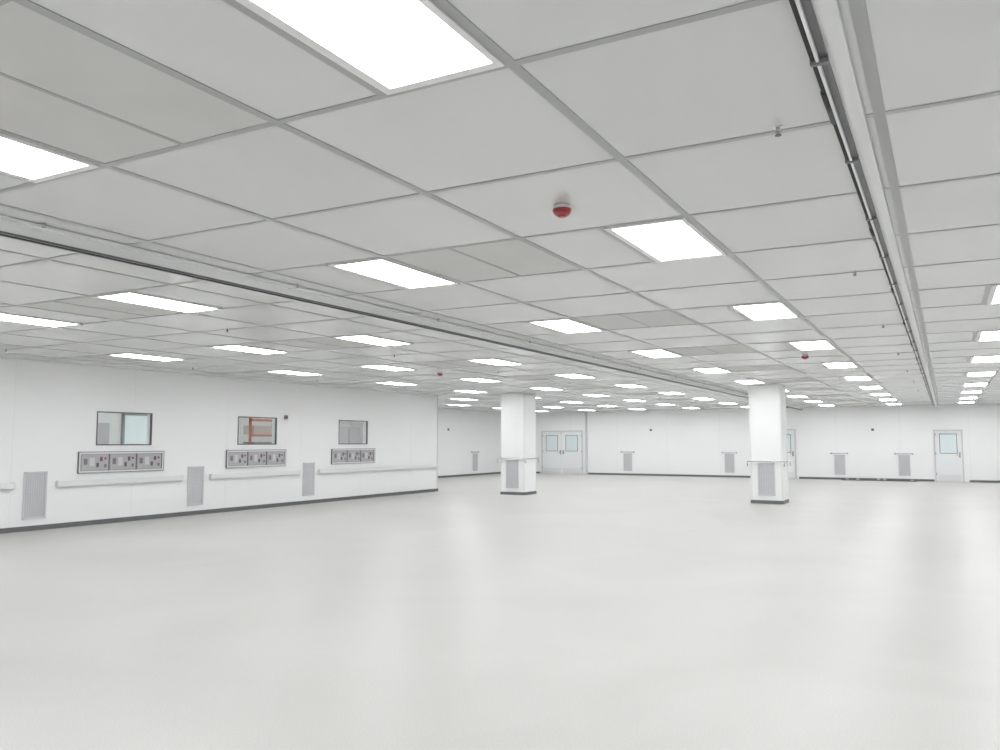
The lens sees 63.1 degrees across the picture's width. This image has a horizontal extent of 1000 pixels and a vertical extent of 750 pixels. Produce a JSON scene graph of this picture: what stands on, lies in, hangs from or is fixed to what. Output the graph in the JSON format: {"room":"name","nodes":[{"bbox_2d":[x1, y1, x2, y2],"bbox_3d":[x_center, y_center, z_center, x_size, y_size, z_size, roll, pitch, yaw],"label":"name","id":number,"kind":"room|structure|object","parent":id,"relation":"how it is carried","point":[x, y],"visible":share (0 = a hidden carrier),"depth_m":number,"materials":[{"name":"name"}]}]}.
{"room":"clean room","nodes":[
{"label":"clean room","id":0,"kind":"room"},
{"bbox_2d":[0,358,436,528],"bbox_3d":[-8.967,1.131,13.326,0.150,3.040,28.900,-3,-5,28],"label":"wall","id":1,"kind":"structure","parent":0,"point":[54,414],"depth_m":17.34,"materials":[{"name":"white paint"}]},
{"bbox_2d":[0,483,15,489],"bbox_3d":[-9.088,1.812,12.794,0.088,0.115,2.950,-3,-5,28],"label":"rail","id":2,"kind":"object","parent":1,"relation":"attached to","point":[5,486],"visible":1,"depth_m":13.95,"materials":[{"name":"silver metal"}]},
{"bbox_2d":[22,471,47,519],"bbox_3d":[-8.227,2.128,14.417,0.026,0.830,0.420,-3,-5,28],"label":"air vent","id":3,"kind":"object","parent":1,"relation":"in","point":[34,483],"visible":1,"depth_m":14.41,"materials":[{"name":"grey metal"}]},
{"bbox_2d":[55,475,183,486],"bbox_3d":[-7.353,2.072,15.966,0.088,0.115,2.800,-3,-5,28],"label":"rail","id":4,"kind":"object","parent":1,"relation":"attached to","point":[181,477],"visible":1,"depth_m":15.78,"materials":[{"name":"silver metal"}]},
{"bbox_2d":[77,451,163,473],"bbox_3d":[-7.392,1.699,15.978,0.036,0.404,1.894,-3,-5,28],"label":"outlet panel","id":5,"kind":"object","parent":1,"relation":"attached to","point":[110,461],"visible":1,"depth_m":15.91,"materials":[{"name":"grey metal"}]},
{"bbox_2d":[96,411,152,444],"bbox_3d":[-7.403,1.060,16.076,0.038,0.650,1.240,-3,-5,28],"label":"window","id":6,"kind":"structure","parent":1,"relation":"in","point":[151,414],"depth_m":16.17,"materials":[{"name":"grey metal"}]},
{"bbox_2d":[187,466,203,505],"bbox_3d":[-6.538,2.381,17.506,0.026,0.830,0.420,-3,-5,28],"label":"air vent","id":7,"kind":"object","parent":1,"relation":"in","point":[195,481],"visible":1,"depth_m":17.50,"materials":[{"name":"grey metal"}]},
{"bbox_2d":[8,360,410,526],"bbox_3d":[-9.021,1.080,13.074,0.002,2.900,26.406,-3,-5,28],"label":"trim","id":8,"kind":"structure","parent":1,"relation":"attached to","point":[16,360],"depth_m":16.32,"materials":[{"name":"white metal"}]},
{"bbox_2d":[0,488,437,533],"bbox_3d":[-8.953,2.604,13.210,0.170,0.085,28.920,-3,-5,28],"label":"baseboard","id":9,"kind":"structure","parent":1,"relation":"attached to","point":[176,514],"depth_m":17.26,"materials":[{"name":"grey"}]},
{"bbox_2d":[209,470,300,478],"bbox_3d":[-5.661,2.325,19.059,0.088,0.115,2.830,-3,-5,28],"label":"rail","id":10,"kind":"object","parent":1,"relation":"attached to","point":[298,472],"visible":1,"depth_m":18.91,"materials":[{"name":"silver metal"}]},
{"bbox_2d":[225,449,285,467],"bbox_3d":[-5.688,1.954,19.094,0.036,0.404,1.874,-3,-5,28],"label":"outlet panel","id":11,"kind":"object","parent":1,"relation":"attached to","point":[234,458],"visible":1,"depth_m":19.03,"materials":[{"name":"grey metal"}]},
{"bbox_2d":[237,416,276,444],"bbox_3d":[-5.708,1.314,19.174,0.038,0.650,1.240,-3,-5,28],"label":"window","id":12,"kind":"structure","parent":1,"relation":"in","point":[238,416],"depth_m":19.31,"materials":[{"name":"grey metal"}]},
{"bbox_2d":[302,463,314,495],"bbox_3d":[-4.838,2.636,20.613,0.026,0.830,0.420,-3,-5,28],"label":"air vent","id":13,"kind":"object","parent":1,"relation":"in","point":[308,484],"visible":1,"depth_m":20.61,"materials":[{"name":"grey metal"}]},
{"bbox_2d":[338,420,367,443],"bbox_3d":[-4.014,1.567,22.272,0.038,0.650,1.240,-3,-5,28],"label":"window","id":14,"kind":"structure","parent":1,"relation":"in","point":[339,420],"depth_m":22.70,"materials":[{"name":"grey metal"}]},
{"bbox_2d":[331,448,374,463],"bbox_3d":[-3.982,2.210,22.213,0.036,0.404,1.844,-3,-5,28],"label":"outlet panel","id":15,"kind":"object","parent":1,"relation":"attached to","point":[367,455],"visible":1,"depth_m":22.15,"materials":[{"name":"grey metal"}]},
{"bbox_2d":[318,464,438,473],"bbox_3d":[-3.308,2.677,23.360,0.088,0.115,5.600,-3,-5,28],"label":"rail","id":16,"kind":"object","parent":1,"relation":"attached to","point":[320,471],"visible":1,"depth_m":22.92,"materials":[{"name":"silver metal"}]},
{"bbox_2d":[437,397,437,487],"bbox_3d":[-2.014,2.133,25.929,0.056,2.900,0.056,-3,-5,28],"label":"trim","id":17,"kind":"structure","parent":1,"relation":"attached to","point":[437,397],"depth_m":25.92,"materials":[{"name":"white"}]},
{"bbox_2d":[98,412,362,443],"bbox_3d":[-7.061,1.726,20.349,3.250,3.000,14.300,-3,-5,28],"label":"wall","id":18,"kind":"structure","parent":0,"point":[115,419],"depth_m":23.06,"materials":[{"name":"paint"}]},
{"bbox_2d":[97,413,146,443],"bbox_3d":[-8.990,2.053,19.749,0.190,2.250,2.050,-3,-5,28],"label":"door","id":19,"kind":"structure","parent":18,"relation":"in","point":[133,426],"depth_m":19.86,"materials":[{"name":"white"}]},
{"bbox_2d":[438,408,500,475],"bbox_3d":[-3.069,2.883,34.727,0.150,3.040,14.750,-3,-5,28],"label":"wall","id":20,"kind":"structure","parent":0,"point":[474,431],"depth_m":37.47,"materials":[{"name":"white paint"}]},
{"bbox_2d":[438,472,500,477],"bbox_3d":[-2.958,4.358,34.631,0.020,0.085,14.600,-3,-5,28],"label":"baseboard","id":21,"kind":"structure","parent":20,"relation":"attached to","point":[490,472],"depth_m":37.38,"materials":[{"name":"grey"}]},
{"bbox_2d":[473,453,477,470],"bbox_3d":[-1.154,4.056,37.965,0.026,0.830,0.420,-3,-5,28],"label":"air vent","id":22,"kind":"object","parent":20,"relation":"in","point":[475,455],"visible":1,"depth_m":37.98,"materials":[{"name":"grey metal"}]},
{"bbox_2d":[0,0,999,412],"bbox_3d":[2.545,-0.242,15.918,28.300,0.200,44.660,-3,-5,28],"label":"ceiling","id":23,"kind":"structure","parent":0,"point":[748,71],"depth_m":4.67,"materials":[{"name":"white plastic"}]},
{"bbox_2d":[0,313,82,327],"bbox_3d":[-5.627,-0.653,9.600,0.550,0.012,1.170,-3,-5,28],"label":"ceiling light panel","id":24,"kind":"object","parent":23,"relation":"in","point":[3,316],"depth_m":9.73,"materials":[{"name":"white plastic"}]},
{"bbox_2d":[0,133,99,182],"bbox_3d":[-2.609,-1.122,3.873,0.550,0.012,1.170,-3,-5,28],"label":"ceiling light panel","id":25,"kind":"object","parent":23,"relation":"in","point":[21,159],"depth_m":4.19,"materials":[{"name":"white plastic"}]},
{"bbox_2d":[108,353,186,360],"bbox_3d":[-6.011,-0.301,13.895,0.550,0.012,1.170,-3,-5,28],"label":"ceiling light panel","id":26,"kind":"object","parent":23,"relation":"in","point":[129,355],"depth_m":13.89,"materials":[{"name":"white plastic"}]},
{"bbox_2d":[92,291,222,312],"bbox_3d":[-3.520,-0.747,8.455,0.550,0.012,1.170,-3,-5,28],"label":"ceiling light panel","id":27,"kind":"object","parent":23,"relation":"in","point":[126,297],"depth_m":8.40,"materials":[{"name":"white plastic"}]},
{"bbox_2d":[210,345,289,353],"bbox_3d":[-3.904,-0.395,12.750,0.550,0.012,1.170,-3,-5,28],"label":"ceiling light panel","id":28,"kind":"object","parent":23,"relation":"in","point":[228,347],"depth_m":12.68,"materials":[{"name":"white plastic"}]},
{"bbox_2d":[265,370,323,375],"bbox_3d":[-4.288,-0.043,17.045,0.550,0.012,1.170,-3,-5,28],"label":"ceiling light panel","id":29,"kind":"object","parent":23,"relation":"in","point":[279,371],"depth_m":16.89,"materials":[{"name":"white plastic"}]},
{"bbox_2d":[235,0,504,94],"bbox_3d":[-0.502,-1.215,2.728,0.550,0.012,1.170,-3,-5,28],"label":"ceiling light panel","id":30,"kind":"object","parent":23,"relation":"in","point":[394,46],"depth_m":2.90,"materials":[{"name":"white plastic"}]},
{"bbox_2d":[332,335,411,345],"bbox_3d":[-1.797,-0.489,11.605,0.550,0.012,1.170,-3,-5,28],"label":"ceiling light panel","id":31,"kind":"object","parent":23,"relation":"in","point":[367,339],"depth_m":11.55,"materials":[{"name":"white plastic"}]},
{"bbox_2d":[358,365,415,370],"bbox_3d":[-2.180,-0.137,15.900,0.550,0.012,1.170,-3,-5,28],"label":"ceiling light panel","id":32,"kind":"object","parent":23,"relation":"in","point":[384,367],"depth_m":15.76,"materials":[{"name":"white plastic"}]},
{"bbox_2d":[327,258,459,288],"bbox_3d":[-0.886,-0.864,7.024,0.550,0.012,1.170,-3,-5,28],"label":"ceiling light panel","id":33,"kind":"object","parent":23,"relation":"in","point":[381,269],"depth_m":6.95,"materials":[{"name":"white plastic"}]},
{"bbox_2d":[373,382,417,385],"bbox_3d":[-2.564,0.214,20.195,0.550,0.012,1.170,-3,-5,28],"label":"ceiling light panel","id":34,"kind":"object","parent":23,"relation":"in","point":[391,383],"depth_m":20.08,"materials":[{"name":"white plastic"}]},
{"bbox_2d":[0,215,802,409],"bbox_3d":[2.426,-0.118,15.539,0.222,0.105,43.300,-3,-5,28],"label":"track rail","id":35,"kind":"object","parent":23,"relation":"attached to","point":[10,227],"depth_m":7.24,"materials":[{"name":"white metal"}]},
{"bbox_2d":[445,404,472,405],"bbox_3d":[-1.609,1.176,31.936,0.550,0.012,1.170,-3,-5,28],"label":"ceiling light panel","id":36,"kind":"object","parent":23,"relation":"in","point":[445,404],"depth_m":32.24,"materials":[{"name":"white plastic"}]},
{"bbox_2d":[452,398,475,399],"bbox_3d":[-1.225,0.824,27.641,0.550,0.012,1.170,-3,-5,28],"label":"ceiling light panel","id":37,"kind":"object","parent":23,"relation":"in","point":[452,398],"depth_m":27.68,"materials":[{"name":"white plastic"}]},
{"bbox_2d":[454,390,488,392],"bbox_3d":[-0.841,0.472,23.346,0.550,0.012,1.170,-3,-5,28],"label":"ceiling light panel","id":38,"kind":"object","parent":23,"relation":"in","point":[468,391],"depth_m":23.29,"materials":[{"name":"white plastic"}]},
{"bbox_2d":[460,378,502,381],"bbox_3d":[-0.457,0.121,19.050,0.550,0.012,1.170,-3,-5,28],"label":"ceiling light panel","id":39,"kind":"object","parent":23,"relation":"in","point":[469,379],"depth_m":19.10,"materials":[{"name":"white plastic"}]},
{"bbox_2d":[466,358,523,365],"bbox_3d":[-0.073,-0.231,14.755,0.550,0.012,1.170,-3,-5,28],"label":"ceiling light panel","id":40,"kind":"object","parent":23,"relation":"in","point":[497,362],"depth_m":14.76,"materials":[{"name":"white plastic"}]},
{"bbox_2d":[0,0,999,412],"bbox_3d":[2.363,-0.166,15.577,27.900,0.016,43.500,-3,-5,28],"label":"grid","id":41,"kind":"object","parent":23,"relation":"attached to","point":[858,9],"depth_m":5.13,"materials":[{"name":"white metal"}]},
{"bbox_2d":[530,387,562,390],"bbox_3d":[1.266,0.379,22.201,0.550,0.012,1.170,-3,-5,28],"label":"ceiling light panel","id":42,"kind":"object","parent":23,"relation":"in","point":[540,388],"depth_m":21.97,"materials":[{"name":"white plastic"}]},
{"bbox_2d":[553,203,571,217],"bbox_3d":[0.379,-0.999,4.971,0.116,0.074,0.116,-3,-5,28],"label":"smoke detector","id":43,"kind":"object","parent":23,"relation":"attached to","point":[561,210],"visible":1,"depth_m":4.93,"materials":[{"name":"red plastic"}]},
{"bbox_2d":[526,319,604,333],"bbox_3d":[0.837,-0.606,10.174,0.550,0.012,1.170,-3,-5,28],"label":"ceiling light panel","id":44,"kind":"object","parent":23,"relation":"in","point":[567,326],"depth_m":10.14,"materials":[{"name":"white plastic"}]},
{"bbox_2d":[561,401,583,402],"bbox_3d":[2.606,0.988,29.646,0.550,0.012,1.170,-3,-5,28],"label":"ceiling light panel","id":45,"kind":"object","parent":23,"relation":"in","point":[561,401],"depth_m":29.81,"materials":[{"name":"white plastic"}]},
{"bbox_2d":[555,374,596,378],"bbox_3d":[1.650,0.027,17.905,0.550,0.012,1.170,-3,-5,28],"label":"ceiling light panel","id":46,"kind":"object","parent":23,"relation":"in","point":[575,376],"depth_m":17.93,"materials":[{"name":"white plastic"}]},
{"bbox_2d":[585,394,606,396],"bbox_3d":[2.989,0.637,25.351,0.550,0.012,1.170,-3,-5,28],"label":"ceiling light panel","id":47,"kind":"object","parent":23,"relation":"in","point":[594,395],"depth_m":25.30,"materials":[{"name":"white plastic"}]},
{"bbox_2d":[596,405,618,406],"bbox_3d":[4.329,1.246,32.796,0.550,0.012,1.170,-3,-5,28],"label":"ceiling light panel","id":48,"kind":"object","parent":23,"relation":"in","point":[596,405],"depth_m":32.42,"materials":[{"name":"white plastic"}]},
{"bbox_2d":[614,384,645,387],"bbox_3d":[3.373,0.285,21.056,0.550,0.012,1.170,-3,-5,28],"label":"ceiling light panel","id":49,"kind":"object","parent":23,"relation":"in","point":[625,385],"depth_m":21.15,"materials":[{"name":"white plastic"}]},
{"bbox_2d":[628,349,682,357],"bbox_3d":[2.561,-0.348,13.324,0.550,0.012,1.170,-3,-5,28],"label":"ceiling light panel","id":50,"kind":"object","parent":23,"relation":"in","point":[657,353],"depth_m":13.26,"materials":[{"name":"white plastic"}]},
{"bbox_2d":[604,218,726,262],"bbox_3d":[1.221,-0.958,5.878,0.550,0.012,1.170,-3,-5,28],"label":"ceiling light panel","id":51,"kind":"object","parent":23,"relation":"in","point":[676,239],"depth_m":5.80,"materials":[{"name":"white plastic"}]},
{"bbox_2d":[657,392,683,394],"bbox_3d":[5.097,0.543,24.206,0.550,0.012,1.170,-3,-5,28],"label":"ceiling light panel","id":52,"kind":"object","parent":23,"relation":"in","point":[668,393],"depth_m":24.25,"materials":[{"name":"white plastic"}]},
{"bbox_2d":[691,398,715,399],"bbox_3d":[6.820,0.801,27.356,0.550,0.012,1.170,-3,-5,28],"label":"ceiling light panel","id":53,"kind":"object","parent":23,"relation":"in","point":[691,398],"depth_m":27.12,"materials":[{"name":"white plastic"}]},
{"bbox_2d":[692,368,730,372],"bbox_3d":[4.284,-0.090,16.474,0.550,0.012,1.170,-3,-5,28],"label":"ceiling light panel","id":54,"kind":"object","parent":23,"relation":"in","point":[704,370],"depth_m":16.42,"materials":[{"name":"white plastic"}]},
{"bbox_2d":[734,380,763,383],"bbox_3d":[6.007,0.168,19.624,0.550,0.012,1.170,-3,-5,28],"label":"ceiling light panel","id":55,"kind":"object","parent":23,"relation":"in","point":[739,381],"depth_m":19.57,"materials":[{"name":"white plastic"}]},
{"bbox_2d":[728,302,799,320],"bbox_3d":[2.945,-0.700,9.029,0.550,0.012,1.170,-3,-5,28],"label":"ceiling light panel","id":56,"kind":"object","parent":23,"relation":"in","point":[774,310],"depth_m":8.98,"materials":[{"name":"white plastic"}]},
{"bbox_2d":[772,125,782,136],"bbox_3d":[1.275,-1.117,3.737,0.048,0.042,0.048,-3,-5,28],"label":"sprinkler","id":57,"kind":"object","parent":23,"relation":"attached to","point":[777,128],"visible":1,"depth_m":3.73,"materials":[{"name":"silver metal"}]},
{"bbox_2d":[787,395,806,397],"bbox_3d":[9.454,0.683,25.925,0.550,0.012,1.170,-3,-5,28],"label":"ceiling light panel","id":58,"kind":"object","parent":23,"relation":"in","point":[795,396],"depth_m":25.86,"materials":[{"name":"white plastic"}]},
{"bbox_2d":[786,340,836,350],"bbox_3d":[4.668,-0.442,12.179,0.550,0.012,1.170,-3,-5,28],"label":"ceiling light panel","id":59,"kind":"object","parent":23,"relation":"in","point":[818,344],"depth_m":12.15,"materials":[{"name":"white plastic"}]},
{"bbox_2d":[820,362,857,368],"bbox_3d":[6.391,-0.184,15.329,0.550,0.012,1.170,-3,-5,28],"label":"ceiling light panel","id":60,"kind":"object","parent":23,"relation":"in","point":[837,364],"depth_m":15.34,"materials":[{"name":"white plastic"}]},
{"bbox_2d":[842,376,872,380],"bbox_3d":[8.114,0.074,18.479,0.550,0.012,1.170,-3,-5,28],"label":"ceiling light panel","id":61,"kind":"object","parent":23,"relation":"in","point":[851,378],"depth_m":18.50,"materials":[{"name":"white plastic"}]},
{"bbox_2d":[789,0,936,405],"bbox_3d":[6.778,-0.334,13.175,0.133,0.055,43.300,-3,-5,28],"label":"track rail","id":62,"kind":"object","parent":23,"relation":"attached to","point":[819,22],"depth_m":3.67,"materials":[{"name":"white metal"}]},
{"bbox_2d":[857,386,883,388],"bbox_3d":[9.838,0.332,21.630,0.550,0.012,1.170,-3,-5,28],"label":"ceiling light panel","id":63,"kind":"object","parent":23,"relation":"in","point":[861,387],"depth_m":21.57,"materials":[{"name":"white plastic"}]},
{"bbox_2d":[870,393,890,395],"bbox_3d":[11.561,0.590,24.780,0.550,0.012,1.170,-3,-5,28],"label":"ceiling light panel","id":64,"kind":"object","parent":23,"relation":"in","point":[873,394],"depth_m":24.77,"materials":[{"name":"white plastic"}]},
{"bbox_2d":[878,399,896,400],"bbox_3d":[13.284,0.848,27.930,0.550,0.012,1.170,-3,-5,28],"label":"ceiling light panel","id":65,"kind":"object","parent":23,"relation":"in","point":[878,399],"depth_m":27.74,"materials":[{"name":"white plastic"}]},
{"bbox_2d":[885,403,901,404],"bbox_3d":[15.008,1.106,31.080,0.550,0.012,1.170,-3,-5,28],"label":"ceiling light panel","id":66,"kind":"object","parent":23,"relation":"in","point":[885,403],"depth_m":31.03,"materials":[{"name":"white plastic"}]},
{"bbox_2d":[959,397,977,398],"bbox_3d":[15.391,0.754,26.785,0.550,0.012,1.170,-3,-5,28],"label":"ceiling light panel","id":67,"kind":"object","parent":23,"relation":"in","point":[959,397],"depth_m":26.73,"materials":[{"name":"white plastic"}]},
{"bbox_2d":[960,391,982,393],"bbox_3d":[13.668,0.496,23.635,0.550,0.012,1.170,-3,-5,28],"label":"ceiling light panel","id":68,"kind":"object","parent":23,"relation":"in","point":[962,392],"depth_m":23.72,"materials":[{"name":"white plastic"}]},
{"bbox_2d":[962,383,988,385],"bbox_3d":[11.945,0.238,20.484,0.550,0.012,1.170,-3,-5,28],"label":"ceiling light panel","id":69,"kind":"object","parent":23,"relation":"in","point":[964,384],"depth_m":20.44,"materials":[{"name":"white plastic"}]},
{"bbox_2d":[965,371,996,376],"bbox_3d":[10.222,-0.020,17.334,0.550,0.012,1.170,-3,-5,28],"label":"ceiling light panel","id":70,"kind":"object","parent":23,"relation":"in","point":[968,374],"depth_m":17.37,"materials":[{"name":"white plastic"}]},
{"bbox_2d":[969,355,999,362],"bbox_3d":[8.498,-0.278,14.184,0.550,0.012,1.170,-3,-5,28],"label":"ceiling light panel","id":71,"kind":"object","parent":23,"relation":"in","point":[976,359],"depth_m":14.22,"materials":[{"name":"white plastic"}]},
{"bbox_2d":[976,330,999,341],"bbox_3d":[6.775,-0.536,11.034,0.550,0.012,1.170,-3,-5,28],"label":"ceiling light panel","id":72,"kind":"object","parent":23,"relation":"in","point":[982,335],"depth_m":11.10,"materials":[{"name":"white plastic"}]},
{"bbox_2d":[987,285,999,304],"bbox_3d":[5.052,-0.793,7.884,0.550,0.012,1.170,-3,-5,28],"label":"ceiling light panel","id":73,"kind":"object","parent":23,"relation":"in","point":[994,295],"depth_m":8.00,"materials":[{"name":"white plastic"}]},
{"bbox_2d":[0,473,999,749],"bbox_3d":[2.364,2.870,15.328,28.300,0.100,43.900,-3,-5,28],"label":"floor","id":74,"kind":"structure","parent":0,"point":[583,611],"depth_m":6.94,"materials":[{"name":"plastic"}]},
{"bbox_2d":[243,418,271,443],"bbox_3d":[-6.432,2.156,23.147,0.450,2.600,2.260,-3,-5,28],"label":"storage rack","id":75,"kind":"object","parent":74,"relation":"on","point":[253,431],"visible":0.21,"depth_m":22.45,"materials":[{"name":"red paint"}]},
{"bbox_2d":[339,426,359,443],"bbox_3d":[-5.096,2.693,26.337,0.510,2.050,1.200,-3,-5,28],"label":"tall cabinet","id":76,"kind":"object","parent":74,"relation":"on","point":[347,434],"visible":0.24,"depth_m":26.30,"materials":[{"name":"grey"}]},
{"bbox_2d":[842,478,916,481],"bbox_3d":[15.206,4.199,32.723,2.755,0.090,0.368,-3,-5,28],"label":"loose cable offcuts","id":77,"kind":"object","parent":74,"relation":"on","point":[878,479],"visible":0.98,"depth_m":32.77,"materials":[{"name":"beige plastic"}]},
{"bbox_2d":[500,393,536,494],"bbox_3d":[0.556,2.066,24.497,0.804,3.000,0.804,-3,-5,28],"label":"structural column","id":78,"kind":"structure","parent":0,"point":[518,410],"depth_m":24.21,"materials":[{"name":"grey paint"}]},
{"bbox_2d":[506,460,518,487],"bbox_3d":[0.362,2.919,24.070,0.420,0.830,0.026,-3,-5,28],"label":"grille","id":79,"kind":"object","parent":78,"relation":"attached to","point":[512,466],"visible":1,"depth_m":24.06,"materials":[{"name":"grey metal"}]},
{"bbox_2d":[498,458,538,462],"bbox_3d":[0.556,2.556,24.457,0.932,0.136,0.932,-3,-5,28],"label":"guard","id":80,"kind":"object","parent":78,"relation":"attached to","point":[498,458],"visible":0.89,"depth_m":24.11,"materials":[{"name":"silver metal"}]},
{"bbox_2d":[536,404,999,481],"bbox_3d":[12.811,2.869,34.554,28.200,3.040,0.150,-3,-5,28],"label":"wall","id":81,"kind":"structure","parent":0,"point":[689,442],"depth_m":34.40,"materials":[{"name":"white paint"}]},
{"bbox_2d":[541,430,582,473],"bbox_3d":[3.003,3.761,39.697,2.200,2.100,0.108,-3,-5,28],"label":"door","id":82,"kind":"structure","parent":81,"relation":"in","point":[561,451],"depth_m":39.70,"materials":[{"name":"white metal"}]},
{"bbox_2d":[585,412,587,473],"bbox_3d":[4.143,3.264,39.132,0.080,3.000,0.080,-3,-5,28],"label":"trim","id":83,"kind":"structure","parent":81,"relation":"attached to","point":[586,457],"depth_m":39.09,"materials":[{"name":"white"}]},
{"bbox_2d":[623,453,631,470],"bbox_3d":[5.972,4.067,38.094,0.420,0.830,0.026,-3,-5,28],"label":"air vent","id":84,"kind":"object","parent":81,"relation":"in","point":[627,457],"visible":1,"depth_m":38.10,"materials":[{"name":"grey metal"}]},
{"bbox_2d":[724,454,734,472],"bbox_3d":[10.099,3.883,35.852,0.420,0.830,0.026,-3,-5,28],"label":"air vent","id":85,"kind":"object","parent":81,"relation":"in","point":[729,458],"visible":1,"depth_m":35.85,"materials":[{"name":"grey metal"}]},
{"bbox_2d":[536,472,999,482],"bbox_3d":[12.770,4.335,34.359,27.900,0.085,0.020,-3,-5,28],"label":"baseboard","id":86,"kind":"structure","parent":81,"relation":"attached to","point":[834,478],"depth_m":34.42,"materials":[{"name":"grey"}]},
{"bbox_2d":[570,405,970,474],"bbox_3d":[12.907,2.828,34.419,26.412,2.900,0.002,-3,-5,28],"label":"trim","id":87,"kind":"structure","parent":81,"relation":"attached to","point":[967,405],"depth_m":36.10,"materials":[{"name":"white"}]},
{"bbox_2d":[787,429,796,478],"bbox_3d":[12.072,3.358,34.769,1.060,2.100,0.108,-3,-5,28],"label":"door","id":88,"kind":"structure","parent":81,"relation":"in","point":[791,433],"depth_m":34.62,"materials":[{"name":"white"}]},
{"bbox_2d":[834,455,845,474],"bbox_3d":[14.050,3.707,33.705,0.420,0.830,0.026,-3,-5,28],"label":"air vent","id":89,"kind":"object","parent":81,"relation":"in","point":[839,460],"visible":1,"depth_m":33.70,"materials":[{"name":"grey metal"}]},
{"bbox_2d":[898,455,910,475],"bbox_3d":[16.157,3.614,32.560,0.420,0.830,0.026,-3,-5,28],"label":"air vent","id":90,"kind":"object","parent":81,"relation":"in","point":[903,460],"visible":1,"depth_m":32.56,"materials":[{"name":"grey metal"}]},
{"bbox_2d":[933,430,964,481],"bbox_3d":[17.516,3.151,31.808,1.000,2.030,0.108,-3,-5,28],"label":"door","id":91,"kind":"structure","parent":81,"relation":"in","point":[948,454],"depth_m":31.82,"materials":[{"name":"white metal"}]},
{"bbox_2d":[748,385,788,503],"bbox_3d":[6.930,1.782,21.033,0.804,3.000,0.804,-3,-5,28],"label":"structural column","id":92,"kind":"structure","parent":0,"point":[767,403],"depth_m":20.73,"materials":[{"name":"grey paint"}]},
{"bbox_2d":[757,463,775,495],"bbox_3d":[6.736,2.635,20.606,0.420,0.830,0.026,-3,-5,28],"label":"grille","id":93,"kind":"object","parent":92,"relation":"attached to","point":[766,471],"visible":1,"depth_m":20.60,"materials":[{"name":"grey metal"}]},
{"bbox_2d":[747,460,790,466],"bbox_3d":[6.930,2.272,20.993,0.932,0.136,0.932,-3,-5,28],"label":"guard","id":94,"kind":"object","parent":92,"relation":"attached to","point":[788,460],"visible":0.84,"depth_m":20.63,"materials":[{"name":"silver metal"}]}
]}

